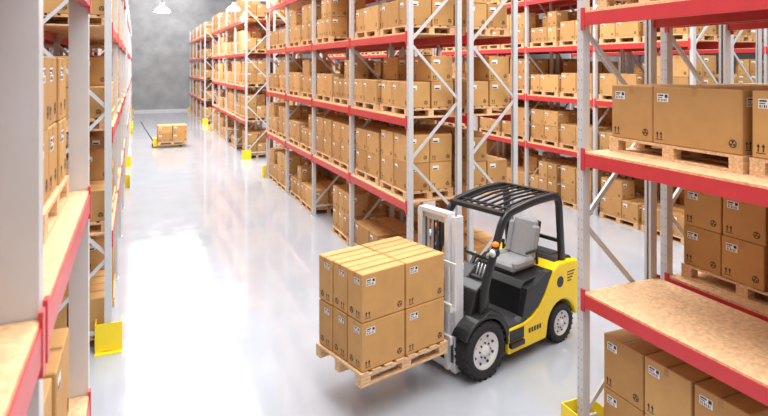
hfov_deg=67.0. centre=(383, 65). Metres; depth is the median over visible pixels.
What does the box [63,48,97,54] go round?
rack
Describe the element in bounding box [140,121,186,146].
truck
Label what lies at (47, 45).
rack
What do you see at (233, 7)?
pendant lamp
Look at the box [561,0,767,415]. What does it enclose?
rack
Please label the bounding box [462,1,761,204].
rack
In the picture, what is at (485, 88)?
rack
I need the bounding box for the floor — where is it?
[89,110,683,415]
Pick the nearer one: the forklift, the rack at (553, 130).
the forklift
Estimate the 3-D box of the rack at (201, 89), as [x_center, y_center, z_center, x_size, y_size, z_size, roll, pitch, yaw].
[-13.513,0.434,43.163,1.150,6.731,11.640,0,0,-23]
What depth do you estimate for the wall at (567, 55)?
26.19 m
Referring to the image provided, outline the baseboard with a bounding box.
[134,105,310,111]
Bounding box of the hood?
[474,244,570,313]
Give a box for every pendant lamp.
[153,3,170,12]
[227,0,240,10]
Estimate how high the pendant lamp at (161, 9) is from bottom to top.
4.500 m
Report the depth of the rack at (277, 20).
25.05 m
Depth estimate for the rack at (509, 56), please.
33.09 m
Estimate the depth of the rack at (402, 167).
12.02 m
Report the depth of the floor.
9.02 m
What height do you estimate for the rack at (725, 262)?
6.731 m
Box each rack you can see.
[0,0,90,415]
[43,0,129,356]
[43,40,68,133]
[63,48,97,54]
[98,0,132,166]
[130,20,133,126]
[188,21,217,124]
[206,33,231,105]
[209,0,269,159]
[232,0,296,150]
[262,0,461,252]
[299,0,517,261]
[320,50,406,120]
[337,48,433,62]
[427,30,523,123]
[435,0,718,244]
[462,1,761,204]
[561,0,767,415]
[570,2,767,109]
[660,20,767,321]
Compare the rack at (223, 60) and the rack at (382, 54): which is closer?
the rack at (382, 54)
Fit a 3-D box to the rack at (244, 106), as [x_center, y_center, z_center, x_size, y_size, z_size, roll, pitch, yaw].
[-7.458,0.434,29.003,1.150,6.731,11.640,0,0,-23]
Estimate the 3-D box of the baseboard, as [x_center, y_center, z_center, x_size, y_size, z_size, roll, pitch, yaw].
[-15.132,3.725,50.269,27.700,0.150,0.060,0,0,-23]
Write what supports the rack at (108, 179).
on the floor
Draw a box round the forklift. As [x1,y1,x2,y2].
[418,182,576,381]
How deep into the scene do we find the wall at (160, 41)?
48.87 m
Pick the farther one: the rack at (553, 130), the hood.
the rack at (553, 130)
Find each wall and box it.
[44,0,345,109]
[365,0,763,109]
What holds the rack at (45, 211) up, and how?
on the floor
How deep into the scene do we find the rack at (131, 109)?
36.07 m
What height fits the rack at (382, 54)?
6.731 m
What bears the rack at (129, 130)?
on the floor
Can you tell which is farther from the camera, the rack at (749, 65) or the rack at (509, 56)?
the rack at (509, 56)
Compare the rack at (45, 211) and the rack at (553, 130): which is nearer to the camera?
the rack at (45, 211)

